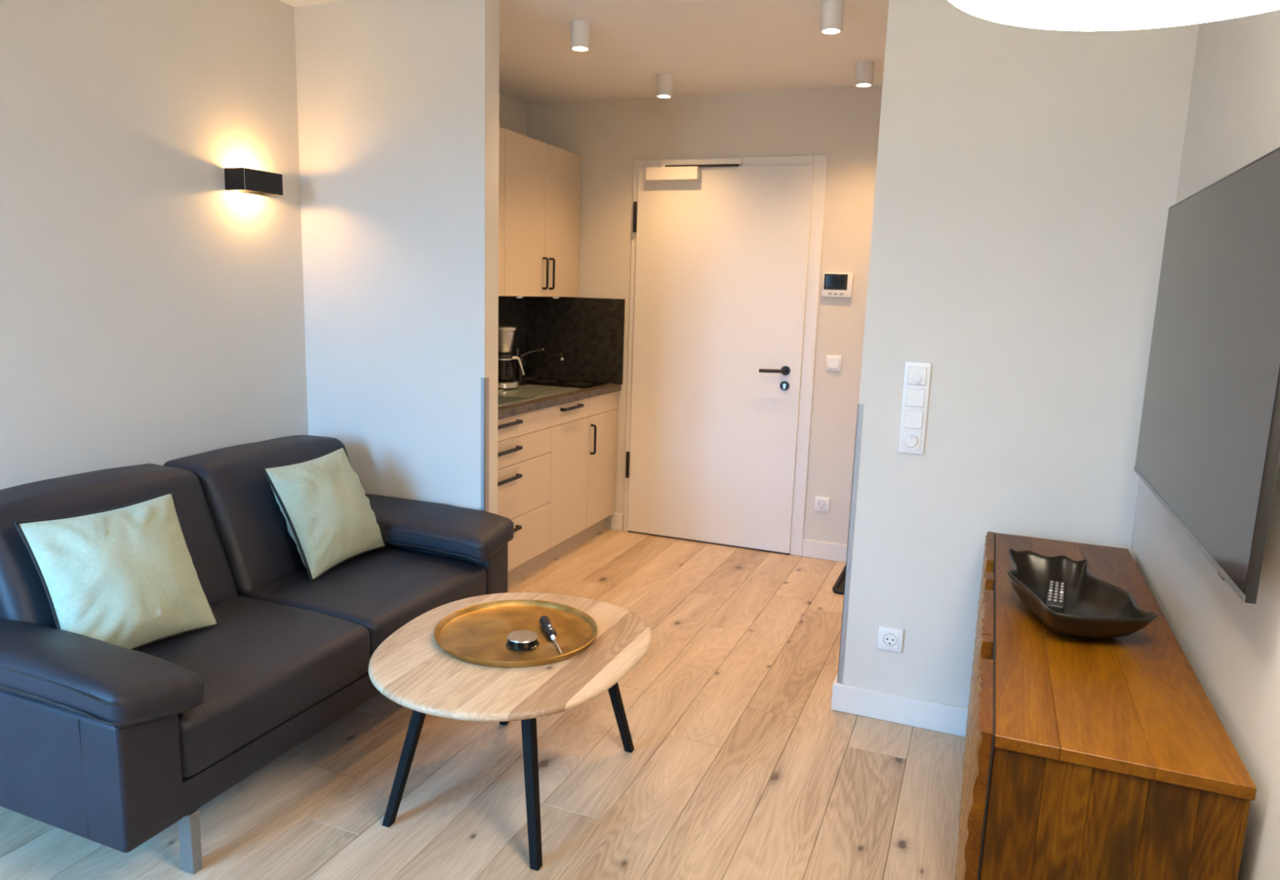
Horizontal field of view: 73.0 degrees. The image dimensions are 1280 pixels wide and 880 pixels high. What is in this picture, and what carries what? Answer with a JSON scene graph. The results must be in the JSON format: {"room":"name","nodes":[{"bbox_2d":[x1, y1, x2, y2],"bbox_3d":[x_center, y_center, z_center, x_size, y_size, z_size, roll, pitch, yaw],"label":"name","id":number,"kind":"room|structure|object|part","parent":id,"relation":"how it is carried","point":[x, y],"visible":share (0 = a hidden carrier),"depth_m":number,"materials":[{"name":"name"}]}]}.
{"room":"living room","nodes":[
{"label":"living room","id":0,"kind":"room"},
{"bbox_2d":[0,0,527,488],"bbox_3d":[-1.773,-0.372,2.949,0.130,2.525,5.572,6,10,21],"label":"wall","id":1,"kind":"structure","parent":0,"point":[152,310],"depth_m":2.94,"materials":[{"name":"paint"}]},
{"bbox_2d":[224,167,283,195],"bbox_3d":[-1.465,-0.980,3.288,0.097,0.079,0.186,6,10,21],"label":"wall sconce","id":2,"kind":"object","parent":1,"relation":"attached to","point":[242,180],"visible":1,"depth_m":3.23,"materials":[{"name":"black metal"}]},
{"bbox_2d":[498,126,505,296],"bbox_3d":[-0.932,-1.117,4.211,0.363,0.826,0.449,6,10,21],"label":"upper cabinet","id":3,"kind":"object","parent":1,"relation":"attached to","point":[501,131],"visible":0.1,"depth_m":4.32,"materials":[{"name":"beige laminate"}]},
{"bbox_2d":[504,128,548,297],"bbox_3d":[-0.750,-1.179,4.608,0.397,0.826,0.431,6,10,21],"label":"upper cabinet","id":4,"kind":"object","parent":1,"relation":"attached to","point":[525,166],"visible":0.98,"depth_m":4.53,"materials":[{"name":"beige wood"}]},
{"bbox_3d":[-0.519,-0.916,4.762,0.034,0.176,0.013,6,10,21],"label":"handle","id":5,"kind":"part","parent":4,"relation":"part of","materials":[{"name":"black metal"}]},
{"bbox_2d":[497,296,625,384],"bbox_3d":[-0.733,-0.486,4.459,0.666,0.504,1.752,6,10,21],"label":"backsplash","id":6,"kind":"structure","parent":1,"relation":"attached to","point":[588,333],"depth_m":5.24,"materials":[{"name":"stone"}]},
{"bbox_3d":[-1.038,-0.516,4.573,0.011,0.504,1.740,6,10,21],"label":"splash panel","id":7,"kind":"part","parent":6,"relation":"part of","materials":[{"name":"stone"}]},
{"bbox_2d":[515,345,522,357],"bbox_3d":[-0.739,-0.535,5.289,0.014,0.080,0.080,6,10,21],"label":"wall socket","id":8,"kind":"object","parent":6,"relation":"attached to","point":[518,349],"visible":0.74,"depth_m":5.28,"materials":[{"name":"black plastic"}]},
{"bbox_2d":[544,143,581,297],"bbox_3d":[-0.589,-1.241,4.999,0.397,0.826,0.421,6,10,21],"label":"upper cabinet","id":9,"kind":"object","parent":1,"relation":"attached to","point":[562,166],"visible":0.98,"depth_m":4.93,"materials":[{"name":"beige wood"}]},
{"bbox_3d":[-0.490,-0.927,4.832,0.034,0.176,0.013,6,10,21],"label":"handle","id":10,"kind":"part","parent":9,"relation":"part of","materials":[{"name":"black metal"}]},
{"bbox_2d":[293,0,499,515],"bbox_3d":[-0.991,-0.450,3.548,0.885,2.525,0.100,6,10,21],"label":"wall partition","id":11,"kind":"structure","parent":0,"point":[397,100],"depth_m":3.43,"materials":[{"name":"paint"}]},
{"bbox_2d":[480,377,488,512],"bbox_3d":[-0.622,0.248,3.468,0.018,1.000,0.032,6,10,21],"label":"guard","id":12,"kind":"object","parent":11,"relation":"attached to","point":[484,381],"visible":0.64,"depth_m":3.42,"materials":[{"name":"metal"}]},
{"bbox_2d":[0,528,964,879],"bbox_3d":[-0.297,1.069,2.587,3.354,0.100,5.502,6,10,21],"label":"floor","id":13,"kind":"structure","parent":0,"point":[741,766],"depth_m":2.60,"materials":[{"name":"brown wood"}]},
{"bbox_2d":[0,434,514,874],"bbox_3d":[-1.263,0.518,2.823,1.000,0.846,1.704,6,10,21],"label":"sofa","id":14,"kind":"object","parent":13,"relation":"on","point":[109,744],"visible":0.77,"depth_m":2.37,"materials":[{"name":"leather"}]},
{"bbox_3d":[-1.549,0.725,2.158,0.943,0.315,0.166,6,10,21],"label":"arm panel","id":15,"kind":"part","parent":14,"relation":"part of","materials":[{"name":"leather"}]},
{"bbox_2d":[0,617,204,727],"bbox_3d":[-1.509,0.538,2.135,0.946,0.146,0.253,6,10,21],"label":"armrest","id":16,"kind":"object","parent":14,"relation":"on","point":[51,677],"depth_m":1.97,"materials":[{"name":"leather"}]},
{"bbox_2d":[13,490,219,649],"bbox_3d":[-1.431,0.381,2.399,0.261,0.392,0.448,6,10,21],"label":"throw pillow","id":17,"kind":"object","parent":14,"relation":"on","point":[126,575],"visible":0.85,"depth_m":2.32,"materials":[{"name":"fabric"}]},
{"bbox_2d":[0,464,238,628],"bbox_3d":[-1.603,0.351,2.581,0.390,0.457,0.691,6,10,21],"label":"cushion","id":18,"kind":"object","parent":14,"relation":"on","point":[24,601],"depth_m":2.57,"materials":[{"name":"leather"}]},
{"bbox_3d":[-1.111,0.988,2.138,0.044,0.159,0.028,6,10,21],"label":"leg","id":19,"kind":"part","parent":14,"relation":"part of","materials":[{"name":"metal"}]},
{"bbox_2d":[136,595,369,777],"bbox_3d":[-1.238,0.663,2.482,0.631,0.195,0.690,6,10,21],"label":"seat cushion","id":20,"kind":"object","parent":14,"relation":"on","point":[270,664],"depth_m":2.40,"materials":[{"name":"leather"}]},
{"bbox_2d":[163,434,355,592],"bbox_3d":[-1.342,0.250,3.218,0.391,0.457,0.704,6,10,21],"label":"cushion","id":21,"kind":"object","parent":14,"relation":"on","point":[260,549],"depth_m":2.98,"materials":[{"name":"leather"}]},
{"bbox_3d":[-1.265,0.731,2.868,0.903,0.090,1.349,6,10,21],"label":"rail","id":22,"kind":"part","parent":14,"relation":"part of","materials":[{"name":"leather"}]},
{"bbox_2d":[261,444,386,582],"bbox_3d":[-1.143,0.255,3.165,0.248,0.398,0.448,6,10,21],"label":"throw pillow","id":23,"kind":"object","parent":14,"relation":"on","point":[331,520],"visible":1,"depth_m":3.06,"materials":[{"name":"fabric"}]},
{"bbox_2d":[238,546,485,659],"bbox_3d":[-0.984,0.565,3.100,0.630,0.194,0.668,6,10,21],"label":"seat cushion","id":24,"kind":"object","parent":14,"relation":"on","point":[382,590],"depth_m":2.96,"materials":[{"name":"leather"}]},
{"bbox_2d":[364,493,514,560],"bbox_3d":[-0.964,0.328,3.462,0.950,0.145,0.252,6,10,21],"label":"armrest","id":25,"kind":"object","parent":14,"relation":"on","point":[440,529],"depth_m":3.32,"materials":[{"name":"leather"}]},
{"bbox_3d":[-0.982,0.506,3.538,0.943,0.315,0.160,6,10,21],"label":"arm panel","id":26,"kind":"part","parent":14,"relation":"part of","materials":[{"name":"leather"}]},
{"bbox_2d":[368,592,652,871],"bbox_3d":[-0.371,0.800,2.517,0.730,0.450,0.861,6,10,21],"label":"coffee table","id":27,"kind":"object","parent":13,"relation":"on","point":[409,668],"visible":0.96,"depth_m":2.28,"materials":[{"name":"brown wood"}]},
{"bbox_3d":[-0.624,0.836,2.347,0.155,0.420,0.041,-2,11,-23],"label":"leg","id":28,"kind":"part","parent":27,"relation":"part of","materials":[{"name":"metal"}]},
{"bbox_3d":[-0.432,0.760,2.825,0.041,0.420,0.155,-2,11,-22],"label":"leg","id":29,"kind":"part","parent":27,"relation":"part of","materials":[{"name":"metal"}]},
{"bbox_2d":[433,600,597,667],"bbox_3d":[-0.359,0.558,2.525,0.472,0.022,0.472,6,10,21],"label":"round tray","id":30,"kind":"object","parent":27,"relation":"on","point":[477,634],"visible":0.93,"depth_m":2.54,"materials":[{"name":"gold metal"}]},
{"bbox_2d":[506,630,538,650],"bbox_3d":[-0.332,0.566,2.450,0.093,0.026,0.093,6,10,21],"label":"round tin","id":31,"kind":"object","parent":30,"relation":"on","point":[519,640],"visible":1,"depth_m":2.43,"materials":[{"name":"silver metal"}]},
{"bbox_2d":[539,615,561,653],"bbox_3d":[-0.253,0.560,2.495,0.031,0.034,0.234,-2,10,-19],"label":"screwdriver","id":32,"kind":"object","parent":30,"relation":"on","point":[545,623],"visible":1,"depth_m":2.51,"materials":[{"name":"black plastic"}]},
{"bbox_3d":[-0.276,0.869,2.220,0.041,0.420,0.155,-2,11,-22],"label":"leg","id":33,"kind":"part","parent":27,"relation":"part of","materials":[{"name":"metal"}]},
{"bbox_3d":[-0.081,0.791,2.708,0.155,0.420,0.041,-2,11,-23],"label":"leg","id":34,"kind":"part","parent":27,"relation":"part of","materials":[{"name":"metal"}]},
{"bbox_2d":[497,406,551,585],"bbox_3d":[-0.908,0.285,4.199,0.673,0.860,0.859,6,10,21],"label":"base cabinet","id":35,"kind":"object","parent":13,"relation":"on","point":[524,439],"visible":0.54,"depth_m":4.25,"materials":[{"name":"beige wood"}]},
{"bbox_3d":[-0.616,0.185,4.034,0.030,0.016,0.227,6,10,21],"label":"handle","id":36,"kind":"part","parent":35,"relation":"part of","materials":[{"name":"black metal"}]},
{"bbox_3d":[-0.612,0.051,4.011,0.030,0.016,0.227,6,10,21],"label":"handle","id":37,"kind":"part","parent":35,"relation":"part of","materials":[{"name":"black metal"}]},
{"bbox_3d":[-0.608,-0.073,3.990,0.030,0.016,0.227,6,10,21],"label":"handle","id":38,"kind":"part","parent":35,"relation":"part of","materials":[{"name":"black metal"}]},
{"bbox_3d":[-0.624,0.436,4.077,0.030,0.016,0.227,6,10,21],"label":"handle","id":39,"kind":"part","parent":35,"relation":"part of","materials":[{"name":"black metal"}]},
{"bbox_3d":[-0.632,0.254,4.081,0.020,0.261,0.857,6,10,21],"label":"drawer","id":40,"kind":"part","parent":35,"relation":"part of","materials":[{"name":"beige wood"}]},
{"bbox_3d":[-0.626,0.060,4.047,0.020,0.127,0.857,6,10,21],"label":"drawer","id":41,"kind":"part","parent":35,"relation":"part of","materials":[{"name":"beige wood"}]},
{"bbox_3d":[-0.622,-0.058,4.027,0.020,0.107,0.857,6,10,21],"label":"drawer","id":42,"kind":"part","parent":35,"relation":"part of","materials":[{"name":"beige wood"}]},
{"bbox_3d":[-0.640,0.509,4.124,0.020,0.250,0.857,6,10,21],"label":"drawer","id":43,"kind":"part","parent":35,"relation":"part of","materials":[{"name":"beige wood"}]},
{"bbox_2d":[497,377,621,418],"bbox_3d":[-0.740,-0.218,4.498,0.649,0.038,1.739,6,10,21],"label":"countertop","id":44,"kind":"structure","parent":35,"relation":"on","point":[514,409],"depth_m":4.46,"materials":[{"name":"stone"}]},
{"bbox_2d":[497,325,524,390],"bbox_3d":[-0.741,-0.448,4.726,0.171,0.338,0.192,6,10,21],"label":"coffee maker","id":45,"kind":"object","parent":44,"relation":"on","point":[506,370],"visible":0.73,"depth_m":4.67,"materials":[{"name":"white plastic"}]},
{"bbox_3d":[-0.743,-0.460,4.713,0.100,0.026,0.100,6,10,21],"label":"carafe lid","id":46,"kind":"part","parent":45,"relation":"part of","materials":[{"name":"black plastic"}]},
{"bbox_3d":[-0.748,-0.324,4.736,0.140,0.004,0.140,6,10,21],"label":"hot plate","id":47,"kind":"part","parent":45,"relation":"part of","materials":[{"name":"black plastic"}]},
{"bbox_3d":[-0.740,-0.607,4.707,0.157,0.019,0.176,6,10,21],"label":"lid","id":48,"kind":"part","parent":45,"relation":"part of","materials":[{"name":"metal"}]},
{"bbox_3d":[-0.674,-0.409,4.771,0.084,0.106,0.018,-5,12,-34],"label":"carafe handle","id":49,"kind":"part","parent":45,"relation":"part of","materials":[{"name":"metal"}]},
{"bbox_2d":[516,357,524,384],"bbox_3d":[-0.690,-0.398,4.985,0.054,0.155,0.054,6,10,21],"label":"handle","id":50,"kind":"object","parent":45,"relation":"attached to","point":[520,378],"depth_m":4.97,"materials":[{"name":"silver metal"}]},
{"bbox_2d":[497,384,580,406],"bbox_3d":[-0.653,-0.154,4.500,0.330,0.171,0.870,6,10,21],"label":"sink","id":51,"kind":"object","parent":44,"relation":"in","point":[528,392],"visible":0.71,"depth_m":4.57,"materials":[{"name":"metal"}]},
{"bbox_2d":[497,396,525,404],"bbox_3d":[-0.743,-0.116,4.281,0.270,0.165,0.290,6,10,21],"label":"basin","id":52,"kind":"object","parent":51,"relation":"in","point":[501,400],"depth_m":4.39,"materials":[{"name":"metal"}]},
{"bbox_2d":[516,348,563,384],"bbox_3d":[-0.558,-0.415,4.954,0.319,0.208,0.129,6,10,21],"label":"kitchen faucet","id":53,"kind":"object","parent":44,"relation":"on","point":[520,378],"visible":0.78,"depth_m":4.96,"materials":[{"name":"metal"}]},
{"bbox_3d":[-0.628,-0.496,4.986,0.135,0.059,0.026,-1,10,-17],"label":"lever","id":54,"kind":"part","parent":53,"relation":"part of","materials":[{"name":"silver metal"}]},
{"bbox_3d":[-0.562,-0.438,4.907,0.298,0.123,0.027,7,11,28],"label":"spout","id":55,"kind":"part","parent":53,"relation":"part of","materials":[{"name":"silver metal"}]},
{"bbox_2d":[524,377,607,388],"bbox_3d":[-0.462,-0.337,5.114,0.460,0.006,0.290,6,10,21],"label":"cooktop","id":56,"kind":"object","parent":44,"relation":"in","point":[543,381],"visible":0.99,"depth_m":5.08,"materials":[{"name":"black glass"}]},
{"bbox_2d":[540,398,588,566],"bbox_3d":[-0.664,0.191,4.794,0.673,0.860,0.439,6,10,21],"label":"base cabinet","id":57,"kind":"object","parent":13,"relation":"on","point":[570,420],"visible":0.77,"depth_m":4.66,"materials":[{"name":"beige wood"}]},
{"bbox_3d":[-0.390,0.220,4.686,0.020,0.644,0.437,6,10,21],"label":"cabinet door","id":58,"kind":"part","parent":57,"relation":"part of","materials":[{"name":"beige wood"}]},
{"bbox_3d":[-0.378,-0.152,4.622,0.020,0.107,0.437,6,10,21],"label":"drawer","id":59,"kind":"part","parent":57,"relation":"part of","materials":[{"name":"beige wood"}]},
{"bbox_3d":[-0.359,-0.173,4.596,0.030,0.016,0.222,6,10,21],"label":"handle","id":60,"kind":"part","parent":57,"relation":"part of","materials":[{"name":"black metal"}]},
{"bbox_2d":[577,391,617,545],"bbox_3d":[-0.503,0.130,5.181,0.677,0.860,0.407,6,10,21],"label":"base cabinet","id":61,"kind":"object","parent":13,"relation":"on","point":[602,409],"visible":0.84,"depth_m":5.06,"materials":[{"name":"beige wood"}]},
{"bbox_3d":[-0.262,-0.003,4.877,0.034,0.173,0.013,6,10,21],"label":"handle","id":62,"kind":"part","parent":61,"relation":"part of","materials":[{"name":"black metal"}]},
{"bbox_3d":[-0.230,0.159,5.074,0.020,0.644,0.405,6,10,21],"label":"cabinet door","id":63,"kind":"part","parent":61,"relation":"part of","materials":[{"name":"beige wood"}]},
{"bbox_3d":[-0.218,-0.214,5.010,0.020,0.107,0.405,6,10,21],"label":"drawer","id":64,"kind":"part","parent":61,"relation":"part of","materials":[{"name":"beige wood"}]},
{"bbox_2d":[832,564,845,594],"bbox_3d":[1.244,0.731,4.478,0.413,0.024,0.546,6,10,21],"label":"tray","id":65,"kind":"object","parent":13,"relation":"on","point":[838,587],"visible":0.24,"depth_m":4.41,"materials":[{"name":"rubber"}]},
{"bbox_2d":[955,531,1257,879],"bbox_3d":[0.999,0.771,2.079,0.396,0.740,1.390,6,10,21],"label":"sideboard","id":66,"kind":"object","parent":13,"relation":"on","point":[1107,758],"visible":1,"depth_m":1.46,"materials":[{"name":"brown wood"}]},
{"bbox_3d":[0.828,0.729,2.143,0.024,0.691,0.453,6,10,21],"label":"carved door","id":67,"kind":"part","parent":66,"relation":"part of","materials":[{"name":"brown wood"}]},
{"bbox_3d":[0.654,0.796,1.720,0.024,0.691,0.464,6,10,21],"label":"carved door","id":68,"kind":"part","parent":66,"relation":"part of","materials":[{"name":"brown wood"}]},
{"bbox_3d":[1.002,0.662,2.567,0.024,0.691,0.465,6,10,21],"label":"carved door","id":69,"kind":"part","parent":66,"relation":"part of","materials":[{"name":"brown wood"}]},
{"bbox_2d":[1006,548,1158,638],"bbox_3d":[0.982,0.361,1.993,0.251,0.096,0.443,3,10,5],"label":"decorative bowl","id":70,"kind":"object","parent":66,"relation":"on","point":[1095,607],"visible":0.9,"depth_m":2.01,"materials":[{"name":"black ceramic"}]},
{"bbox_2d":[1044,580,1066,612],"bbox_3d":[1.005,0.375,2.092,0.042,0.031,0.164,7,11,26],"label":"remote control","id":71,"kind":"object","parent":70,"relation":"in","point":[1055,600],"visible":0.96,"depth_m":2.07,"materials":[{"name":"black plastic"}]},
{"bbox_2d":[279,0,888,104],"bbox_3d":[-0.214,-1.526,2.142,3.354,0.120,5.502,6,10,21],"label":"ceiling","id":72,"kind":"structure","parent":0,"point":[707,46],"depth_m":3.83,"materials":[{"name":"paint"}]},
{"bbox_2d":[569,20,590,51],"bbox_3d":[-0.245,-1.658,3.553,0.082,0.100,0.082,6,10,21],"label":"light","id":73,"kind":"object","parent":72,"relation":"attached to","point":[580,29],"visible":1,"depth_m":3.52,"materials":[{"name":"white paint"}]},
{"bbox_2d":[656,73,672,98],"bbox_3d":[0.123,-1.786,4.370,0.082,0.100,0.082,6,10,21],"label":"light","id":74,"kind":"object","parent":72,"relation":"attached to","point":[664,81],"visible":1,"depth_m":4.34,"materials":[{"name":"white paint"}]},
{"bbox_2d":[819,0,844,35],"bbox_3d":[0.713,-1.569,3.212,0.082,0.100,0.082,6,10,21],"label":"light","id":75,"kind":"object","parent":72,"relation":"attached to","point":[832,11],"visible":1,"depth_m":3.18,"materials":[{"name":"white paint"}]},
{"bbox_2d":[854,60,874,87],"bbox_3d":[1.040,-1.695,4.008,0.082,0.100,0.082,6,10,21],"label":"light","id":76,"kind":"object","parent":72,"relation":"attached to","point":[864,69],"visible":1,"depth_m":3.98,"materials":[{"name":"white paint"}]},
{"bbox_2d":[948,0,1279,31],"bbox_3d":[0.566,-0.847,0.828,0.480,0.725,0.480,6,10,21],"label":"pendant","id":77,"kind":"object","parent":72,"relation":"hanging from","point":[1056,15],"visible":1,"depth_m":1.04,"materials":[{"name":"white"}]},
{"bbox_2d":[527,84,882,544],"bbox_3d":[0.553,-0.638,4.929,2.700,2.525,0.120,6,10,21],"label":"wall","id":78,"kind":"structure","parent":0,"point":[842,123],"depth_m":4.76,"materials":[{"name":"paint"}]},
{"bbox_2d":[610,513,623,530],"bbox_3d":[-0.141,0.503,5.321,0.078,0.100,0.016,6,10,21],"label":"baseboard","id":79,"kind":"structure","parent":78,"relation":"attached to","point":[616,519],"depth_m":5.31,"materials":[{"name":"white paint"}]},
{"bbox_2d":[622,154,828,555],"bbox_3d":[0.428,-0.465,4.893,1.103,2.188,0.092,6,10,21],"label":"door","id":80,"kind":"structure","parent":78,"relation":"in","point":[726,252],"depth_m":4.89,"materials":[{"name":"white paint"}]},
{"bbox_3d":[0.336,-1.532,4.781,0.470,0.032,0.033,6,10,21],"label":"closer rail","id":81,"kind":"part","parent":80,"relation":"part of","materials":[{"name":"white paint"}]},
{"bbox_3d":[0.328,-1.510,4.767,0.440,0.012,0.012,5,10,20],"label":"closer arm","id":82,"kind":"part","parent":80,"relation":"part of","materials":[{"name":"black metal"}]},
{"bbox_3d":[0.733,-0.382,4.764,0.145,0.024,0.062,6,10,21],"label":"lever handle","id":83,"kind":"part","parent":80,"relation":"part of","materials":[{"name":"black metal"}]},
{"bbox_2d":[813,496,830,511],"bbox_3d":[1.015,0.358,4.824,0.082,0.082,0.015,6,10,21],"label":"wall socket","id":84,"kind":"object","parent":78,"relation":"attached to","point":[821,504],"visible":1,"depth_m":4.82,"materials":[{"name":"white plastic"}]},
{"bbox_2d":[801,538,847,562],"bbox_3d":[1.238,0.641,4.777,0.684,0.100,0.016,6,10,21],"label":"baseboard","id":85,"kind":"structure","parent":78,"relation":"attached to","point":[811,548],"depth_m":4.85,"materials":[{"name":"white paint"}]},
{"bbox_2d":[825,355,841,371],"bbox_3d":[1.048,-0.417,4.688,0.082,0.082,0.014,6,10,21],"label":"light switch","id":86,"kind":"object","parent":78,"relation":"attached to","point":[833,362],"visible":1,"depth_m":4.68,"materials":[{"name":"white plastic"}]},
{"bbox_2d":[822,272,853,297],"bbox_3d":[1.053,-0.826,4.615,0.157,0.127,0.024,6,10,21],"label":"intercom","id":87,"kind":"object","parent":78,"relation":"attached to","point":[834,284],"visible":1,"depth_m":4.61,"materials":[{"name":"white plastic"}]},
{"bbox_2d":[837,0,1199,707],"bbox_3d":[1.157,-0.251,2.785,0.849,2.525,0.120,6,10,21],"label":"wall pillar","id":88,"kind":"structure","parent":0,"point":[1027,180],"depth_m":2.70,"materials":[{"name":"paint"}]},
{"bbox_2d":[837,404,863,683],"bbox_3d":[0.732,0.370,3.007,0.018,1.000,0.032,6,10,21],"label":"guard","id":89,"kind":"object","parent":88,"relation":"attached to","point":[860,412],"visible":0.96,"depth_m":2.99,"materials":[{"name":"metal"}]},
{"bbox_2d":[877,625,903,653],"bbox_3d":[0.862,0.686,2.980,0.082,0.082,0.015,6,10,21],"label":"wall socket","id":90,"kind":"object","parent":88,"relation":"attached to","point":[889,638],"visible":1,"depth_m":2.97,"materials":[{"name":"white plastic"}]},
{"bbox_2d":[831,671,968,737],"bbox_3d":[1.108,0.944,2.986,0.863,0.100,0.136,6,10,21],"label":"baseboard","id":91,"kind":"structure","parent":88,"relation":"attached to","point":[873,704],"depth_m":3.00,"materials":[{"name":"white paint"}]},
{"bbox_2d":[897,361,931,454],"bbox_3d":[0.898,-0.103,2.833,0.081,0.302,0.028,6,10,21],"label":"switch panel","id":92,"kind":"object","parent":88,"relation":"attached to","point":[917,376],"visible":1,"depth_m":2.83,"materials":[{"name":"white plastic"}]},
{"bbox_3d":[0.891,0.003,2.845,0.041,0.041,0.013,6,10,21],"label":"dimmer knob","id":93,"kind":"part","parent":92,"relation":"part of","materials":[{"name":"white plastic"}]},
{"bbox_3d":[0.895,0.002,2.853,0.058,0.058,0.004,6,10,21],"label":"dimmer plate","id":94,"kind":"part","parent":92,"relation":"part of","materials":[{"name":"white plastic"}]},
{"bbox_2d":[1129,8,1279,879],"bbox_3d":[0.918,0.060,0.933,0.120,2.525,3.780,6,10,21],"label":"wall","id":95,"kind":"structure","parent":0,"point":[1231,645],"depth_m":1.75,"materials":[{"name":"paint"}]},
{"bbox_2d":[1133,146,1279,604],"bbox_3d":[1.172,-0.170,1.770,0.063,0.705,1.140,6,10,21],"label":"television","id":96,"kind":"object","parent":95,"relation":"attached to","point":[1208,448],"visible":1,"depth_m":1.58,"materials":[{"name":"black plastic"}]}
]}

